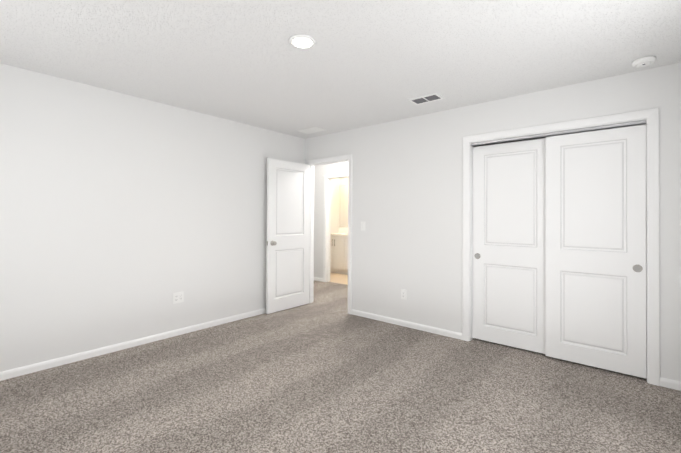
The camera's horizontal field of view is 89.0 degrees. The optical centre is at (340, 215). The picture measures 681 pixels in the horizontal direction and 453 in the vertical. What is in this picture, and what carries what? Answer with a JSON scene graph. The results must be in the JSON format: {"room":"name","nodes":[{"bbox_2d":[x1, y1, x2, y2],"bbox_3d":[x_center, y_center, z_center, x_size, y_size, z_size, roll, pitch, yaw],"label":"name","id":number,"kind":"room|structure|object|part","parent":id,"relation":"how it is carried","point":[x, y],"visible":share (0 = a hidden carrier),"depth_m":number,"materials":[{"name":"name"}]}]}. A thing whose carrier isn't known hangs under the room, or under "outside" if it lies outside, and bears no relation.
{"room":"empty bedroom","nodes":[
{"label":"empty bedroom","id":0,"kind":"room"},
{"bbox_2d":[0,63,304,371],"bbox_3d":[-1.901,0.062,3.609,0.120,2.440,4.120,0,-1,40],"label":"wall","id":1,"kind":"structure","parent":0,"point":[124,217],"depth_m":3.27,"materials":[{"name":"white paint"}]},
{"bbox_2d":[0,308,265,380],"bbox_3d":[-1.818,1.250,3.602,0.014,0.064,4.000,0,-1,40],"label":"baseboard","id":2,"kind":"structure","parent":1,"relation":"attached to","point":[27,369],"depth_m":3.24,"materials":[{"name":"white paint"}]},
{"bbox_2d":[173,291,183,303],"bbox_3d":[-1.735,0.884,3.706,0.008,0.115,0.116,0,-1,40],"label":"electrical outlet","id":3,"kind":"object","parent":1,"relation":"attached to","point":[178,297],"visible":1,"depth_m":3.71,"materials":[{"name":"white plastic"}]},
{"bbox_2d":[314,162,347,277],"bbox_3d":[0.431,0.098,6.311,4.620,2.440,0.120,0,-1,40],"label":"wall","id":4,"kind":"structure","parent":0,"point":[320,171],"depth_m":6.94,"materials":[{"name":"white paint"}]},
{"bbox_2d":[314,277,322,281],"bbox_3d":[-0.819,1.286,7.257,1.247,0.064,0.014,0,-1,40],"label":"baseboard","id":5,"kind":"structure","parent":4,"relation":"attached to","point":[318,279],"depth_m":6.93,"materials":[{"name":"white paint"}]},
{"bbox_2d":[323,173,347,281],"bbox_3d":[0.046,0.263,6.622,0.888,2.109,0.138,0,-1,40],"label":"door frame","id":6,"kind":"structure","parent":4,"relation":"attached to","point":[328,200],"depth_m":6.84,"materials":[{"name":"white paint"}]},
{"bbox_2d":[331,178,338,232],"bbox_3d":[-0.466,0.107,8.089,0.120,2.440,1.450,0,-1,40],"label":"wall","id":7,"kind":"structure","parent":0,"point":[334,205],"depth_m":8.41,"materials":[{"name":"white paint"}]},
{"bbox_2d":[329,272,347,284],"bbox_3d":[0.350,1.378,7.348,2.320,0.096,1.510,0,-1,40],"label":"floor","id":8,"kind":"structure","parent":0,"point":[338,278],"depth_m":7.25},
{"bbox_2d":[330,237,347,274],"bbox_3d":[0.364,0.900,7.797,1.520,0.858,0.568,0,-1,40],"label":"bathroom vanity","id":9,"kind":"object","parent":8,"relation":"on","point":[339,253],"depth_m":7.81,"materials":[{"name":"white wood"}]},
{"bbox_3d":[-0.259,0.846,7.999,0.296,0.722,0.020,0,-1,40],"label":"door","id":10,"kind":"part","parent":9,"relation":"part of","materials":[{"name":"white wood"}]},
{"bbox_3d":[-0.026,0.846,7.804,0.296,0.722,0.020,0,-1,40],"label":"door","id":11,"kind":"part","parent":9,"relation":"part of","materials":[{"name":"white wood"}]},
{"bbox_2d":[331,233,347,236],"bbox_3d":[0.373,0.450,7.800,1.530,0.043,0.560,0,-1,40],"label":"countertop","id":12,"kind":"structure","parent":9,"relation":"on","point":[332,234],"depth_m":7.84,"materials":[{"name":"white stone"}]},
{"bbox_3d":[0.206,0.846,7.609,0.296,0.722,0.020,0,-1,40],"label":"door","id":13,"kind":"part","parent":9,"relation":"part of","materials":[{"name":"white wood"}]},
{"bbox_2d":[0,280,680,452],"bbox_3d":[-0.611,1.338,3.495,6.640,0.100,5.630,0,-1,40],"label":"floor carpet","id":14,"kind":"object","parent":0,"point":[324,372],"visible":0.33,"depth_m":2.43,"materials":[{"name":"grey carpet"}]},
{"bbox_2d":[0,0,680,138],"bbox_3d":[-0.111,-1.204,4.095,6.640,0.120,7.140,0,-1,40],"label":"ceiling","id":15,"kind":"structure","parent":0,"point":[361,63],"depth_m":2.43,"materials":[{"name":"white paint"}]},
{"bbox_2d":[289,34,315,48],"bbox_3d":[-0.253,-1.153,2.307,0.176,0.012,0.176,0,-1,40],"label":"recessed light","id":16,"kind":"object","parent":15,"relation":"in","point":[301,41],"visible":1,"depth_m":2.29,"materials":[{"name":"white plastic"}]},
{"bbox_2d":[299,127,324,133],"bbox_3d":[-0.388,-1.138,4.652,0.340,0.004,0.200,0,-1,40],"label":"ceiling vent","id":17,"kind":"object","parent":15,"relation":"in","point":[311,130],"visible":0.94,"depth_m":4.65,"materials":[{"name":"white plastic"}]},
{"bbox_2d":[408,93,443,104],"bbox_3d":[0.840,-1.139,3.400,0.300,0.008,0.180,0,-1,40],"label":"ceiling vent","id":18,"kind":"object","parent":15,"relation":"in","point":[426,98],"visible":0.98,"depth_m":3.40,"materials":[{"name":"white plastic"}]},
{"bbox_2d":[632,56,655,66],"bbox_3d":[2.238,-1.122,2.554,0.136,0.040,0.136,0,-1,40],"label":"smoke detector","id":19,"kind":"object","parent":15,"relation":"attached to","point":[644,61],"visible":1,"depth_m":2.52,"materials":[{"name":"white plastic"}]},
{"bbox_2d":[339,178,347,228],"bbox_3d":[0.804,0.113,7.891,2.080,2.440,0.120,0,-1,40],"label":"wall","id":20,"kind":"structure","parent":0,"point":[343,181],"depth_m":8.48,"materials":[{"name":"white paint"}]},
{"bbox_2d":[339,229,347,232],"bbox_3d":[0.547,0.380,8.008,1.530,0.104,0.020,0,-1,40],"label":"backsplash","id":21,"kind":"structure","parent":20,"relation":"attached to","point":[340,230],"depth_m":8.39,"materials":[{"name":"white"}]},
{"bbox_2d":[340,185,347,226],"bbox_3d":[0.552,-0.218,8.022,1.480,1.020,0.006,0,-1,40],"label":"bathroom mirror","id":22,"kind":"object","parent":20,"relation":"attached to","point":[343,205],"visible":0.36,"depth_m":8.41,"materials":[{"name":"beige mirror"}]},
{"bbox_2d":[305,62,680,380],"bbox_3d":[1.116,0.081,3.844,4.440,2.440,0.120,0,-1,40],"label":"wall","id":23,"kind":"structure","parent":0,"point":[407,190],"depth_m":3.78,"materials":[{"name":"white paint"}]},
{"bbox_2d":[266,158,309,313],"bbox_3d":[-0.707,0.272,4.788,0.035,2.025,0.755,0,-1,40],"label":"door","id":24,"kind":"structure","parent":23,"relation":"in","point":[288,232],"depth_m":4.75,"materials":[{"name":"white paint"}]},
{"bbox_2d":[305,154,351,313],"bbox_3d":[-0.154,0.248,4.897,0.888,2.109,0.138,0,-1,40],"label":"door frame","id":25,"kind":"structure","parent":23,"relation":"attached to","point":[335,158],"depth_m":4.79,"materials":[{"name":"white paint"}]},
{"bbox_2d":[361,222,364,230],"bbox_3d":[0.288,0.141,4.452,0.070,0.115,0.012,0,-1,40],"label":"light switch","id":26,"kind":"object","parent":23,"relation":"attached to","point":[362,226],"visible":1,"depth_m":4.45,"materials":[{"name":"white plastic"}]},
{"bbox_2d":[401,289,405,299],"bbox_3d":[0.741,0.931,4.065,0.070,0.115,0.008,0,-1,40],"label":"electrical outlet","id":27,"kind":"object","parent":23,"relation":"attached to","point":[403,293],"visible":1,"depth_m":4.06,"materials":[{"name":"white plastic"}]},
{"bbox_2d":[351,309,461,339],"bbox_3d":[0.710,1.269,4.082,1.474,0.064,0.014,0,-1,40],"label":"baseboard","id":28,"kind":"structure","parent":23,"relation":"attached to","point":[444,332],"depth_m":4.00,"materials":[{"name":"white paint"}]},
{"bbox_2d":[472,138,545,353],"bbox_3d":[1.670,0.284,3.416,0.715,1.997,0.035,0,-1,40],"label":"closet door","id":29,"kind":"structure","parent":23,"relation":"in","point":[509,247],"depth_m":3.40,"materials":[{"name":"white paint"}]},
{"bbox_2d":[471,120,645,145],"bbox_3d":[1.910,-0.738,3.197,1.368,0.024,0.096,0,-1,40],"label":"track rail","id":30,"kind":"object","parent":23,"relation":"attached to","point":[567,132],"visible":0.93,"depth_m":3.08,"materials":[{"name":"silver metal"}]},
{"bbox_2d":[462,108,659,385],"bbox_3d":[1.900,0.265,3.184,1.410,2.070,0.122,0,-1,40],"label":"door frame","id":31,"kind":"structure","parent":23,"relation":"attached to","point":[470,240],"depth_m":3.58,"materials":[{"name":"white paint"}]},
{"bbox_2d":[545,124,645,377],"bbox_3d":[2.150,0.283,2.955,0.690,1.997,0.035,0,-1,40],"label":"closet door","id":32,"kind":"structure","parent":23,"relation":"in","point":[595,244],"depth_m":2.92,"materials":[{"name":"white paint"}]},
{"bbox_2d":[634,266,640,270],"bbox_3d":[2.362,0.423,2.752,0.044,0.044,0.001,0,-1,40],"label":"door handle","id":33,"kind":"object","parent":32,"relation":"attached to","point":[637,268],"visible":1,"depth_m":2.75,"materials":[{"name":"grey metal"}]},
{"bbox_2d":[660,377,680,390],"bbox_3d":[2.551,1.267,2.537,0.322,0.064,0.014,0,-1,40],"label":"baseboard","id":34,"kind":"structure","parent":23,"relation":"attached to","point":[670,383],"depth_m":2.59,"materials":[{"name":"white paint"}]},
{"bbox_2d":[480,124,644,145],"bbox_3d":[2.473,0.087,3.672,2.140,2.440,0.120,0,-1,40],"label":"wall","id":35,"kind":"structure","parent":0,"point":[543,137],"depth_m":3.88,"materials":[{"name":"white paint"}]}
]}

